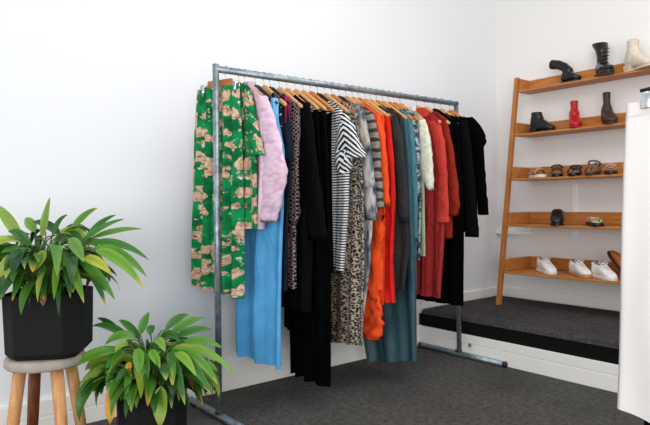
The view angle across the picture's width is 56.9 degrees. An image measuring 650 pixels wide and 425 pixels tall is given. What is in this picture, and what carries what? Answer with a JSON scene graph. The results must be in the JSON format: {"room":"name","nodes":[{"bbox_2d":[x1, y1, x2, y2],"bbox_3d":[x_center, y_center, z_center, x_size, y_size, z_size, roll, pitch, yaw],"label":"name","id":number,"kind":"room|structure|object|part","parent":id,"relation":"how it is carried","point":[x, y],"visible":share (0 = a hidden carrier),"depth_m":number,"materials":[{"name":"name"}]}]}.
{"room":"clothing store","nodes":[
{"label":"clothing store","id":0,"kind":"room"},
{"bbox_2d":[0,0,497,407],"bbox_3d":[-1.440,-0.558,2.632,7.339,3.100,0.120,-1,1,-39],"label":"wall","id":1,"kind":"structure","parent":0,"point":[98,98],"depth_m":3.06,"materials":[{"name":"white paint"}]},
{"bbox_2d":[202,385,214,395],"bbox_3d":[-0.604,0.936,3.198,0.120,0.056,0.012,-1,1,-39],"label":"power outlet","id":2,"kind":"object","parent":1,"relation":"attached to","point":[203,393],"visible":0.15,"depth_m":3.18,"materials":[{"name":"white paint"}]},
{"bbox_2d":[0,324,420,424],"bbox_3d":[-1.784,0.928,2.274,6.295,0.150,0.022,-1,1,-39],"label":"baseboard","id":3,"kind":"structure","parent":1,"relation":"attached to","point":[247,373],"depth_m":3.30,"materials":[{"name":"white paint"}]},
{"bbox_2d":[420,287,496,308],"bbox_3d":[1.040,0.639,4.540,0.932,0.068,0.016,-1,1,-39],"label":"trim","id":4,"kind":"structure","parent":1,"relation":"attached to","point":[489,292],"depth_m":4.60,"materials":[{"name":"white paint"}]},
{"bbox_2d":[87,346,643,424],"bbox_3d":[0.269,1.055,0.551,7.339,0.100,5.481,-1,1,-39],"label":"floor","id":5,"kind":"structure","parent":0,"point":[439,388],"depth_m":3.08,"materials":[{"name":"grey carpet"}]},
{"bbox_2d":[3,350,86,424],"bbox_3d":[-1.074,0.768,2.317,0.286,0.449,0.286,-1,1,4],"label":"wooden stool","id":6,"kind":"object","parent":5,"relation":"on","point":[34,368],"visible":0.64,"depth_m":2.23,"materials":[{"name":"brown wood"}]},
{"bbox_3d":[-1.155,0.790,2.225,0.042,0.408,0.098,0,1,40],"label":"leg","id":7,"kind":"part","parent":6,"relation":"part of","materials":[{"name":"brown wood"}]},
{"bbox_3d":[-1.165,0.788,2.400,0.098,0.408,0.042,0,1,44],"label":"leg","id":8,"kind":"part","parent":6,"relation":"part of","materials":[{"name":"brown wood"}]},
{"bbox_3d":[-1.077,0.563,2.313,0.286,0.040,0.286,-1,1,-39],"label":"seat","id":9,"kind":"part","parent":6,"relation":"part of","materials":[{"name":"beige fabric"}]},
{"bbox_3d":[-0.983,0.788,2.234,0.098,0.408,0.042,0,1,44],"label":"leg","id":10,"kind":"part","parent":6,"relation":"part of","materials":[{"name":"brown wood"}]},
{"bbox_2d":[0,198,148,360],"bbox_3d":[-1.049,0.242,2.285,0.589,0.601,0.673,-1,1,-39],"label":"potted plant","id":11,"kind":"object","parent":6,"relation":"on","point":[50,317],"visible":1,"depth_m":2.19,"materials":[{"name":"green plant"}]},
{"bbox_3d":[-1.062,0.421,2.318,0.284,0.242,0.284,-1,1,-7],"label":"pot","id":12,"kind":"part","parent":11,"relation":"part of","materials":[{"name":"black stone"}]},
{"bbox_3d":[-0.991,0.785,2.408,0.042,0.408,0.098,0,1,44],"label":"leg","id":13,"kind":"part","parent":6,"relation":"part of","materials":[{"name":"brown wood"}]},
{"bbox_2d":[66,312,234,424],"bbox_3d":[-0.717,0.701,2.457,0.615,0.569,0.542,-1,1,-19],"label":"potted plant","id":14,"kind":"object","parent":5,"relation":"on","point":[144,386],"visible":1,"depth_m":2.33,"materials":[{"name":"green plant"}]},
{"bbox_3d":[-0.712,0.844,2.463,0.268,0.282,0.268,-1,1,-22],"label":"pot","id":15,"kind":"part","parent":14,"relation":"part of","materials":[{"name":"black stone"}]},
{"bbox_2d":[189,63,507,424],"bbox_3d":[0.206,0.124,3.336,1.804,1.672,0.767,-1,1,-39],"label":"clothes rack","id":16,"kind":"object","parent":5,"relation":"on","point":[218,412],"visible":0.91,"depth_m":2.83,"materials":[{"name":"metal"}]},
{"bbox_2d":[200,66,239,96],"bbox_3d":[-0.501,-0.626,2.862,0.217,0.136,0.034,0,1,29],"label":"hanger","id":17,"kind":"object","parent":16,"relation":"hanging from","point":[223,82],"visible":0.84,"depth_m":2.84,"materials":[{"name":"wood"}]},
{"bbox_2d":[191,85,244,298],"bbox_3d":[-0.529,-0.093,2.892,0.331,1.004,0.091,0,1,29],"label":"trousers","id":18,"kind":"object","parent":17,"relation":"hanging from","point":[232,218],"visible":0.88,"depth_m":2.86,"materials":[{"name":"green fabric"}]},
{"bbox_2d":[254,70,277,103],"bbox_3d":[-0.341,-0.603,2.947,0.013,0.189,0.376,-1,1,-39],"label":"hanger","id":19,"kind":"object","parent":16,"relation":"hanging from","point":[258,87],"visible":0.5,"depth_m":2.89,"materials":[{"name":"metal"}]},
{"bbox_2d":[236,98,284,369],"bbox_3d":[-0.333,0.100,2.951,0.090,1.274,0.478,-1,1,-39],"label":"dress","id":20,"kind":"object","parent":19,"relation":"hanging from","point":[258,315],"visible":0.41,"depth_m":2.90,"materials":[{"name":"blue fabric"}]},
{"bbox_2d":[260,72,286,105],"bbox_3d":[-0.302,-0.601,2.978,0.017,0.196,0.376,-1,1,-39],"label":"wooden hanger","id":21,"kind":"object","parent":16,"relation":"hanging from","point":[266,88],"visible":0.49,"depth_m":2.93,"materials":[{"name":"wood"}]},
{"bbox_2d":[268,92,281,133],"bbox_3d":[-0.296,-0.285,2.982,0.067,0.593,0.299,-1,1,-39],"label":"blouse","id":22,"kind":"object","parent":21,"relation":"hanging from","point":[273,94],"visible":0.03,"depth_m":2.87,"materials":[{"name":"fabric"}]},
{"bbox_2d":[268,72,292,104],"bbox_3d":[-0.275,-0.605,3.001,0.013,0.189,0.376,-1,1,-39],"label":"hanger","id":23,"kind":"object","parent":16,"relation":"hanging from","point":[273,89],"visible":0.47,"depth_m":2.96,"materials":[{"name":"metal"}]},
{"bbox_2d":[279,93,293,290],"bbox_3d":[-0.266,-0.101,3.007,0.067,0.963,0.369,-1,1,-39],"label":"navy top","id":24,"kind":"object","parent":23,"relation":"hanging from","point":[286,124],"visible":0.2,"depth_m":2.89,"materials":[{"name":"fabric"}]},
{"bbox_3d":[-0.180,-0.493,2.887,0.032,0.130,0.006,-1,1,-39],"label":"trim","id":25,"kind":"part","parent":24,"relation":"part of","materials":[{"name":"pink fabric"}]},
{"bbox_2d":[276,74,302,107],"bbox_3d":[-0.230,-0.603,3.037,0.017,0.196,0.376,-1,1,-39],"label":"wooden hanger","id":26,"kind":"object","parent":16,"relation":"hanging from","point":[281,90],"visible":0.44,"depth_m":2.98,"materials":[{"name":"wood"}]},
{"bbox_2d":[285,75,304,101],"bbox_3d":[-0.193,-0.604,3.066,0.017,0.196,0.376,-1,1,-39],"label":"wooden hanger","id":27,"kind":"object","parent":16,"relation":"hanging from","point":[288,90],"visible":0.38,"depth_m":3.03,"materials":[{"name":"wood"}]},
{"bbox_2d":[281,94,327,311],"bbox_3d":[-0.187,-0.051,3.074,0.069,1.079,0.620,-2,1,-41],"label":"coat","id":28,"kind":"object","parent":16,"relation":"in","point":[311,226],"visible":0.34,"depth_m":2.94,"materials":[{"name":"fabric"}]},
{"bbox_2d":[288,102,300,288],"bbox_3d":[-0.223,-0.081,3.045,0.063,0.914,0.332,-2,1,-42],"label":"dress","id":29,"kind":"object","parent":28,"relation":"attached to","point":[294,204],"visible":0.28,"depth_m":2.93,"materials":[{"name":"black fabric"}]},
{"bbox_2d":[293,76,318,109],"bbox_3d":[-0.152,-0.605,3.099,0.017,0.196,0.376,-1,1,-39],"label":"wooden hanger","id":30,"kind":"object","parent":16,"relation":"hanging from","point":[296,91],"visible":0.52,"depth_m":3.02,"materials":[{"name":"wood"}]},
{"bbox_2d":[289,109,330,386],"bbox_3d":[-0.120,0.170,3.084,0.074,1.368,0.430,-1,1,-39],"label":"dress","id":31,"kind":"object","parent":16,"relation":"hanging from","point":[310,332],"visible":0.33,"depth_m":2.96,"materials":[{"name":"black fabric"}]},
{"bbox_2d":[301,77,326,109],"bbox_3d":[-0.114,-0.606,3.129,0.017,0.196,0.376,-1,1,-39],"label":"wooden hanger","id":32,"kind":"object","parent":16,"relation":"hanging from","point":[304,92],"visible":0.47,"depth_m":3.05,"materials":[{"name":"wood"}]},
{"bbox_2d":[284,110,331,339],"bbox_3d":[-0.102,0.058,3.139,0.067,1.149,0.421,-1,1,-39],"label":"dress","id":33,"kind":"object","parent":32,"relation":"hanging from","point":[322,114],"visible":0.11,"depth_m":2.99,"materials":[{"name":"black fabric"}]},
{"bbox_2d":[326,112,333,271],"bbox_3d":[-0.067,-0.107,3.167,0.066,0.814,0.359,-1,1,-39],"label":"tunic","id":34,"kind":"object","parent":33,"relation":"attached to","point":[329,115],"visible":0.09,"depth_m":3.03,"materials":[{"name":"fabric"}]},
{"bbox_2d":[308,80,334,111],"bbox_3d":[-0.075,-0.607,3.160,0.017,0.196,0.376,-1,1,-39],"label":"wooden hanger","id":35,"kind":"object","parent":16,"relation":"hanging from","point":[311,93],"visible":0.44,"depth_m":3.09,"materials":[{"name":"wood"}]},
{"bbox_2d":[316,80,338,107],"bbox_3d":[-0.039,-0.611,3.189,0.013,0.189,0.376,-1,1,-39],"label":"hanger","id":36,"kind":"object","parent":16,"relation":"hanging from","point":[320,95],"visible":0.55,"depth_m":3.15,"materials":[{"name":"plastic"}]},
{"bbox_2d":[311,101,365,270],"bbox_3d":[-0.034,-0.142,3.197,0.073,0.875,0.732,-1,1,-39],"label":"striped shirt","id":37,"kind":"object","parent":36,"relation":"hanging from","point":[346,145],"visible":0.47,"depth_m":3.03,"materials":[{"name":"white fabric"}]},
{"bbox_2d":[323,81,348,112],"bbox_3d":[0.001,-0.609,3.221,0.017,0.196,0.376,-1,1,-39],"label":"wooden hanger","id":38,"kind":"object","parent":16,"relation":"hanging from","point":[326,95],"visible":0.49,"depth_m":3.16,"materials":[{"name":"wood"}]},
{"bbox_3d":[0.172,-0.690,3.358,1.759,0.033,0.033,-1,1,-39],"label":"rail","id":39,"kind":"part","parent":16,"relation":"part of","materials":[{"name":"metal"}]},
{"bbox_2d":[330,82,354,113],"bbox_3d":[0.039,-0.610,3.252,0.017,0.196,0.376,-1,1,-39],"label":"wooden hanger","id":40,"kind":"object","parent":16,"relation":"hanging from","point":[334,96],"visible":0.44,"depth_m":3.21,"materials":[{"name":"wood"}]},
{"bbox_2d":[331,101,363,345],"bbox_3d":[0.050,0.063,3.260,0.067,1.312,0.484,-1,1,-39],"label":"dress","id":41,"kind":"object","parent":40,"relation":"hanging from","point":[356,278],"visible":0.18,"depth_m":3.11,"materials":[{"name":"fabric"}]},
{"bbox_2d":[331,111,352,341],"bbox_3d":[0.012,0.076,3.230,0.066,1.194,0.406,-1,1,-39],"label":"skirt","id":42,"kind":"object","parent":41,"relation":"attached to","point":[339,279],"visible":0.18,"depth_m":3.12,"materials":[{"name":"fabric"}]},
{"bbox_2d":[337,83,358,108],"bbox_3d":[0.078,-0.614,3.283,0.013,0.189,0.376,-1,1,-39],"label":"hanger","id":43,"kind":"object","parent":16,"relation":"hanging from","point":[342,98],"visible":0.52,"depth_m":3.25,"materials":[{"name":"plastic"}]},
{"bbox_2d":[348,103,377,320],"bbox_3d":[0.086,0.037,3.294,0.067,1.252,0.581,-1,1,-39],"label":"dress","id":44,"kind":"object","parent":43,"relation":"hanging from","point":[370,204],"visible":0.16,"depth_m":3.11,"materials":[{"name":"fabric"}]},
{"bbox_2d":[355,103,383,207],"bbox_3d":[0.125,-0.264,3.320,0.067,0.657,0.557,-1,1,-39],"label":"cardigan","id":45,"kind":"object","parent":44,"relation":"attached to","point":[373,133],"visible":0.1,"depth_m":3.12,"materials":[{"name":"fabric"}]},
{"bbox_2d":[343,84,368,111],"bbox_3d":[0.117,-0.612,3.314,0.017,0.196,0.376,-1,1,-39],"label":"wooden hanger","id":46,"kind":"object","parent":16,"relation":"hanging from","point":[348,98],"visible":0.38,"depth_m":3.28,"materials":[{"name":"wood"}]},
{"bbox_2d":[360,103,389,340],"bbox_3d":[0.159,0.043,3.352,0.085,1.286,0.556,-1,1,-39],"label":"dress","id":47,"kind":"object","parent":46,"relation":"hanging from","point":[373,324],"visible":0.26,"depth_m":3.19,"materials":[{"name":"fabric"}]},
{"bbox_3d":[0.253,0.349,3.243,0.085,0.675,0.202,-1,1,-39],"label":"knotted leg","id":48,"kind":"part","parent":47,"relation":"part of","materials":[{"name":"orange fabric"}]},
{"bbox_2d":[379,115,385,304],"bbox_3d":[0.199,-0.013,3.380,0.067,1.026,0.403,-1,1,-39],"label":"dress","id":49,"kind":"object","parent":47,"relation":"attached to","point":[382,292],"visible":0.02,"depth_m":3.25,"materials":[{"name":"fabric"}]},
{"bbox_2d":[351,85,373,111],"bbox_3d":[0.154,-0.613,3.344,0.017,0.196,0.376,-1,1,-39],"label":"wooden hanger","id":50,"kind":"object","parent":16,"relation":"hanging from","point":[355,99],"visible":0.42,"depth_m":3.32,"materials":[{"name":"wood"}]},
{"bbox_2d":[357,86,382,115],"bbox_3d":[0.189,-0.614,3.372,0.017,0.196,0.376,-1,1,-39],"label":"wooden hanger","id":51,"kind":"object","parent":16,"relation":"hanging from","point":[358,98],"visible":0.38,"depth_m":3.31,"materials":[{"name":"wood"}]},
{"bbox_2d":[363,87,389,116],"bbox_3d":[0.228,-0.615,3.403,0.017,0.196,0.376,-1,1,-39],"label":"wooden hanger","id":52,"kind":"object","parent":16,"relation":"hanging from","point":[368,101],"visible":0.48,"depth_m":3.33,"materials":[{"name":"wood"}]},
{"bbox_2d":[369,89,394,116],"bbox_3d":[0.261,-0.615,3.430,0.017,0.196,0.376,-1,1,-39],"label":"wooden hanger","id":53,"kind":"object","parent":16,"relation":"hanging from","point":[371,100],"visible":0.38,"depth_m":3.39,"materials":[{"name":"wood"}]},
{"bbox_2d":[375,89,398,114],"bbox_3d":[0.298,-0.616,3.459,0.017,0.196,0.376,-1,1,-39],"label":"wooden hanger","id":54,"kind":"object","parent":16,"relation":"hanging from","point":[376,100],"visible":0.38,"depth_m":3.43,"materials":[{"name":"wood"}]},
{"bbox_2d":[387,107,408,231],"bbox_3d":[0.305,-0.236,3.463,0.067,0.716,0.483,-1,1,-39],"label":"shirt","id":55,"kind":"object","parent":54,"relation":"hanging from","point":[390,108],"visible":0.02,"depth_m":3.30,"materials":[{"name":"fabric"}]},
{"bbox_2d":[363,118,416,362],"bbox_3d":[0.347,0.190,3.496,0.088,1.433,0.498,-1,1,-39],"label":"dress","id":56,"kind":"object","parent":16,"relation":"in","point":[398,341],"visible":0.27,"depth_m":3.39,"materials":[{"name":"teal fabric"}]},
{"bbox_2d":[399,109,417,289],"bbox_3d":[0.382,-0.080,3.530,0.069,1.032,0.427,-1,1,-39],"label":"shirt","id":57,"kind":"object","parent":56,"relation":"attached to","point":[409,122],"visible":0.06,"depth_m":3.37,"materials":[{"name":"fabric"}]},
{"bbox_2d":[404,109,420,259],"bbox_3d":[0.417,-0.167,3.553,0.068,0.873,0.400,-1,1,-39],"label":"shirt","id":58,"kind":"object","parent":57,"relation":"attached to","point":[415,125],"visible":0.09,"depth_m":3.41,"materials":[{"name":"fabric"}]},
{"bbox_2d":[378,105,408,290],"bbox_3d":[0.271,-0.052,3.436,0.068,1.100,0.576,-1,1,-39],"label":"cardigan","id":59,"kind":"object","parent":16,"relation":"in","point":[401,235],"visible":0.26,"depth_m":3.25,"materials":[{"name":"fabric"}]},
{"bbox_2d":[385,116,395,302],"bbox_3d":[0.239,-0.015,3.411,0.069,1.020,0.463,-1,1,-39],"label":"dress","id":60,"kind":"object","parent":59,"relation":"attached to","point":[390,211],"visible":0.2,"depth_m":3.25,"materials":[{"name":"fabric"}]},
{"bbox_2d":[381,89,406,118],"bbox_3d":[0.336,-0.617,3.490,0.017,0.196,0.376,-1,1,-39],"label":"wooden hanger","id":61,"kind":"object","parent":16,"relation":"hanging from","point":[383,102],"visible":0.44,"depth_m":3.42,"materials":[{"name":"wood"}]},
{"bbox_2d":[387,90,412,119],"bbox_3d":[0.375,-0.618,3.521,0.017,0.196,0.376,-1,1,-39],"label":"wooden hanger","id":62,"kind":"object","parent":16,"relation":"hanging from","point":[390,103],"visible":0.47,"depth_m":3.47,"materials":[{"name":"wood"}]},
{"bbox_2d":[392,91,418,120],"bbox_3d":[0.409,-0.619,3.549,0.017,0.196,0.376,-1,1,-39],"label":"wooden hanger","id":63,"kind":"object","parent":16,"relation":"hanging from","point":[395,103],"visible":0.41,"depth_m":3.50,"materials":[{"name":"wood"}]},
{"bbox_2d":[398,92,423,119],"bbox_3d":[0.449,-0.620,3.580,0.017,0.196,0.376,-1,1,-39],"label":"wooden hanger","id":64,"kind":"object","parent":16,"relation":"hanging from","point":[401,104],"visible":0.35,"depth_m":3.54,"materials":[{"name":"wood"}]},
{"bbox_2d":[411,110,433,255],"bbox_3d":[0.454,-0.174,3.587,0.066,0.846,0.504,-1,1,-39],"label":"cardigan","id":65,"kind":"object","parent":16,"relation":"in","point":[426,161],"visible":0.18,"depth_m":3.42,"materials":[{"name":"fabric"}]},
{"bbox_2d":[423,96,449,123],"bbox_3d":[0.624,-0.625,3.721,0.017,0.196,0.376,-1,1,-39],"label":"wooden hanger","id":66,"kind":"object","parent":16,"relation":"hanging from","point":[425,107],"visible":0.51,"depth_m":3.69,"materials":[{"name":"wood"}]},
{"bbox_2d":[432,111,459,237],"bbox_3d":[0.629,-0.235,3.727,0.068,0.772,0.512,-1,1,-39],"label":"shirt","id":67,"kind":"object","parent":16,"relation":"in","point":[453,185],"visible":0.12,"depth_m":3.56,"materials":[{"name":"fabric"}]},
{"bbox_2d":[439,98,454,116],"bbox_3d":[0.738,-0.628,3.812,0.017,0.196,0.376,-1,1,-39],"label":"wooden hanger","id":68,"kind":"object","parent":16,"relation":"hanging from","point":[442,110],"visible":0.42,"depth_m":3.79,"materials":[{"name":"wood"}]},
{"bbox_2d":[447,101,463,117],"bbox_3d":[0.807,-0.629,3.867,0.017,0.196,0.376,-1,1,-39],"label":"wooden hanger","id":69,"kind":"object","parent":16,"relation":"hanging from","point":[452,112],"visible":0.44,"depth_m":3.84,"materials":[{"name":"wood"}]},
{"bbox_2d":[459,116,488,214],"bbox_3d":[0.812,-0.298,3.873,0.076,0.626,0.569,-1,1,-39],"label":"shirt","id":70,"kind":"object","parent":69,"relation":"hanging from","point":[477,135],"visible":0.19,"depth_m":3.68,"materials":[{"name":"fabric"}]},
{"bbox_2d":[450,115,478,236],"bbox_3d":[0.745,-0.229,3.820,0.076,0.758,0.568,-1,1,-39],"label":"jacket","id":71,"kind":"object","parent":16,"relation":"hanging from","point":[471,228],"visible":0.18,"depth_m":3.64,"materials":[{"name":"fabric"}]},
{"bbox_3d":[0.686,-0.629,3.771,0.013,0.189,0.376,-1,1,-39],"label":"hanger","id":72,"kind":"object","parent":16,"relation":"hanging from","visible":0},
{"bbox_2d":[416,109,463,305],"bbox_3d":[0.696,-0.040,3.778,0.062,1.208,0.442,-1,1,-39],"label":"overcoat","id":73,"kind":"object","parent":72,"relation":"hanging from","point":[452,287],"visible":0.29,"depth_m":3.64,"materials":[{"name":"fabric"}]},
{"bbox_3d":[0.561,-0.623,3.670,0.017,0.196,0.376,-1,1,-39],"label":"wooden hanger","id":74,"kind":"object","parent":16,"relation":"hanging from","visible":0},
{"bbox_2d":[409,106,449,297],"bbox_3d":[0.569,-0.072,3.677,0.066,1.155,0.480,-2,1,-41],"label":"dress","id":75,"kind":"object","parent":74,"relation":"hanging from","point":[429,266],"visible":0.5,"depth_m":3.56,"materials":[{"name":"fabric"}]},
{"bbox_3d":[-0.414,-0.598,2.889,0.017,0.196,0.248,-1,1,-39],"label":"wooden hanger","id":76,"kind":"object","parent":16,"relation":"hanging from","visible":0},
{"bbox_2d":[240,82,264,228],"bbox_3d":[-0.410,-0.274,2.894,0.058,0.700,0.423,-1,1,-39],"label":"shirt","id":77,"kind":"object","parent":76,"relation":"hanging from","point":[253,146],"visible":0.53,"depth_m":2.80,"materials":[{"name":"green fabric"}]},
{"bbox_3d":[-0.388,-0.599,2.910,0.017,0.196,0.376,-1,1,-39],"label":"wooden hanger","id":78,"kind":"object","parent":16,"relation":"hanging from","visible":0},
{"bbox_2d":[246,81,287,228],"bbox_3d":[-0.383,-0.274,2.916,0.075,0.701,0.689,-1,1,-39],"label":"quilted jacket","id":79,"kind":"object","parent":78,"relation":"hanging from","point":[272,171],"visible":0.3,"depth_m":2.73,"materials":[{"name":"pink fabric"}]},
{"bbox_2d":[422,296,619,364],"bbox_3d":[2.719,0.815,2.449,0.932,0.257,5.381,-1,1,-39],"label":"platform","id":80,"kind":"object","parent":5,"relation":"on","point":[600,327],"visible":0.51,"depth_m":3.89,"materials":[{"name":"carpet"}]},
{"bbox_2d":[419,313,618,364],"bbox_3d":[2.352,0.766,2.155,0.009,0.081,5.381,-1,1,-39],"label":"carpet edge","id":81,"kind":"structure","parent":80,"relation":"attached to","point":[580,349],"depth_m":3.57,"materials":[{"name":"black carpet"}]},
{"bbox_2d":[420,325,618,392],"bbox_3d":[2.350,0.880,2.140,0.019,0.146,5.359,-1,1,-39],"label":"trim","id":82,"kind":"structure","parent":80,"relation":"attached to","point":[584,371],"depth_m":3.52,"materials":[{"name":"white paint"}]},
{"bbox_2d":[496,63,649,304],"bbox_3d":[1.801,-0.167,3.981,0.402,1.680,1.314,-1,1,-39],"label":"ladder shelf","id":83,"kind":"object","parent":80,"relation":"on","point":[527,265],"visible":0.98,"depth_m":4.35,"materials":[{"name":"brown wood"}]},
{"bbox_3d":[1.355,-0.169,4.447,0.288,1.680,0.030,-1,1,-39],"label":"rail","id":84,"kind":"part","parent":83,"relation":"part of","materials":[{"name":"brown wood"}]},
{"bbox_2d":[528,167,546,177],"bbox_3d":[1.542,-0.290,4.357,0.086,0.078,0.200,-1,1,-4],"label":"sandal","id":85,"kind":"object","parent":83,"relation":"on","point":[535,174],"visible":0.95,"depth_m":4.32},
{"bbox_2d":[529,112,555,132],"bbox_3d":[1.585,-0.658,4.362,0.087,0.152,0.207,-1,1,-28],"label":"boot","id":86,"kind":"object","parent":83,"relation":"on","point":[538,123],"visible":0.97,"depth_m":4.36,"materials":[{"name":"black leather"}]},
{"bbox_2d":[536,256,556,274],"bbox_3d":[1.570,0.369,4.249,0.085,0.116,0.251,-1,1,1],"label":"sneaker","id":87,"kind":"object","parent":83,"relation":"on","point":[544,266],"visible":1,"depth_m":4.21,"materials":[{"name":"white leather"}]},
{"bbox_2d":[550,164,562,176],"bbox_3d":[1.638,-0.295,4.238,0.086,0.090,0.200,0,1,21],"label":"sandal","id":88,"kind":"object","parent":83,"relation":"on","point":[559,174],"visible":0.89,"depth_m":4.19},
{"bbox_2d":[550,209,564,225],"bbox_3d":[1.629,0.031,4.206,0.094,0.112,0.250,0,1,23],"label":"clog","id":89,"kind":"object","parent":83,"relation":"on","point":[557,216],"visible":1,"depth_m":4.12,"materials":[{"name":"black leather"}]},
{"bbox_2d":[549,60,580,82],"bbox_3d":[1.702,-1.007,4.251,0.080,0.191,0.236,-1,1,-35],"label":"boot","id":90,"kind":"object","parent":83,"relation":"on","point":[567,75],"visible":0.95,"depth_m":4.22,"materials":[{"name":"black leather"}]},
{"bbox_2d":[567,165,581,175],"bbox_3d":[1.722,-0.290,4.133,0.086,0.080,0.200,0,1,32],"label":"sandal","id":91,"kind":"object","parent":83,"relation":"on","point":[576,167],"visible":0.94,"depth_m":4.09},
{"bbox_2d":[569,100,582,127],"bbox_3d":[1.732,-0.681,4.170,0.087,0.202,0.199,-1,1,13],"label":"boot","id":92,"kind":"object","parent":83,"relation":"on","point":[575,121],"visible":0.99,"depth_m":4.16,"materials":[{"name":"red leather"}]},
{"bbox_2d":[568,259,591,277],"bbox_3d":[1.725,0.370,4.056,0.085,0.116,0.251,-1,1,1],"label":"sneaker","id":93,"kind":"object","parent":83,"relation":"on","point":[576,268],"visible":1,"depth_m":4.02,"materials":[{"name":"white leather"}]},
{"bbox_2d":[584,160,601,174],"bbox_3d":[1.801,-0.301,4.034,0.086,0.105,0.200,0,1,36],"label":"sandal","id":94,"kind":"object","parent":83,"relation":"on","point":[596,165],"visible":0.92,"depth_m":4.01},
{"bbox_2d":[585,217,603,226],"bbox_3d":[1.789,0.059,3.986,0.088,0.061,0.235,-1,1,11],"label":"shoe","id":95,"kind":"object","parent":83,"relation":"on","point":[591,221],"visible":1,"depth_m":3.90,"materials":[{"name":"beige leather"}]},
{"bbox_2d":[592,42,614,76],"bbox_3d":[1.857,-1.027,4.002,0.099,0.235,0.278,-1,1,9],"label":"boot","id":96,"kind":"object","parent":83,"relation":"on","point":[603,67],"visible":0.98,"depth_m":4.00,"materials":[{"name":"black leather"}]},
{"bbox_2d":[591,261,617,280],"bbox_3d":[1.799,0.372,3.882,0.085,0.116,0.251,-1,1,-8],"label":"sneaker","id":97,"kind":"object","parent":83,"relation":"on","point":[599,271],"visible":1,"depth_m":3.85,"materials":[{"name":"white leather"}]},
{"bbox_2d":[601,92,618,124],"bbox_3d":[1.887,-0.693,3.981,0.087,0.227,0.207,0,1,15],"label":"boot","id":98,"kind":"object","parent":83,"relation":"on","point":[608,116],"visible":0.98,"depth_m":3.98,"materials":[{"name":"brown leather"}]},
{"bbox_2d":[604,163,617,174],"bbox_3d":[1.877,-0.286,3.940,0.086,0.075,0.200,0,1,26],"label":"sandal","id":99,"kind":"object","parent":83,"relation":"on","point":[607,166],"visible":0.92,"depth_m":3.89},
{"bbox_2d":[607,250,620,272],"bbox_3d":[1.916,0.335,3.898,0.077,0.174,0.169,-1,1,-25],"label":"leather mule","id":100,"kind":"object","parent":83,"relation":"on","point":[615,257],"visible":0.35,"depth_m":3.90,"materials":[{"name":"brown leather"}]},
{"bbox_2d":[623,39,649,71],"bbox_3d":[2.010,-1.012,3.818,0.092,0.207,0.265,-1,1,-11],"label":"boot","id":101,"kind":"object","parent":83,"relation":"on","point":[634,59],"visible":0.98,"depth_m":3.85,"materials":[{"name":"beige leather"}]},
{"bbox_3d":[1.672,0.192,2.259,1.501,1.533,0.500,-1,1,-39],"label":"rail","id":102,"kind":"object","parent":5,"relation":"on","visible":0},
{"bbox_2d":[640,87,649,108],"bbox_3d":[1.134,-0.449,1.807,0.052,0.235,0.356,-1,1,-39],"label":"hanger","id":103,"kind":"object","parent":102,"relation":"hanging from","point":[644,97],"visible":0.91,"depth_m":1.92,"materials":[{"name":"metal"}]},
{"bbox_2d":[617,102,649,422],"bbox_3d":[1.129,0.170,1.833,0.070,1.053,0.485,-1,1,-39],"label":"trousers","id":104,"kind":"object","parent":103,"relation":"hanging from","point":[633,396],"visible":0.96,"depth_m":1.96,"materials":[{"name":"fabric"}]},
{"bbox_2d":[496,0,649,311],"bbox_3d":[3.112,-0.617,2.755,0.120,3.100,5.381,-1,1,-39],"label":"wall","id":105,"kind":"structure","parent":0,"point":[530,34],"depth_m":4.38,"materials":[{"name":"white paint"}]},
{"bbox_2d":[496,230,533,234],"bbox_3d":[1.481,0.156,4.694,0.030,0.028,0.323,-1,1,-39],"label":"trim","id":106,"kind":"structure","parent":105,"relation":"attached to","point":[497,231],"depth_m":4.65,"materials":[{"name":"white paint"}]},
{"bbox_2d":[503,286,619,310],"bbox_3d":[3.080,0.638,2.727,0.016,0.078,5.365,-1,1,-39],"label":"baseboard","id":107,"kind":"structure","parent":105,"relation":"attached to","point":[556,297],"depth_m":4.38,"materials":[{"name":"white paint"}]},
{"bbox_2d":[572,184,577,237],"bbox_3d":[1.793,-0.011,4.312,0.014,0.388,0.036,-1,1,-39],"label":"trim","id":108,"kind":"structure","parent":105,"relation":"attached to","point":[574,186],"depth_m":4.30,"materials":[{"name":"white paint"}]}
]}

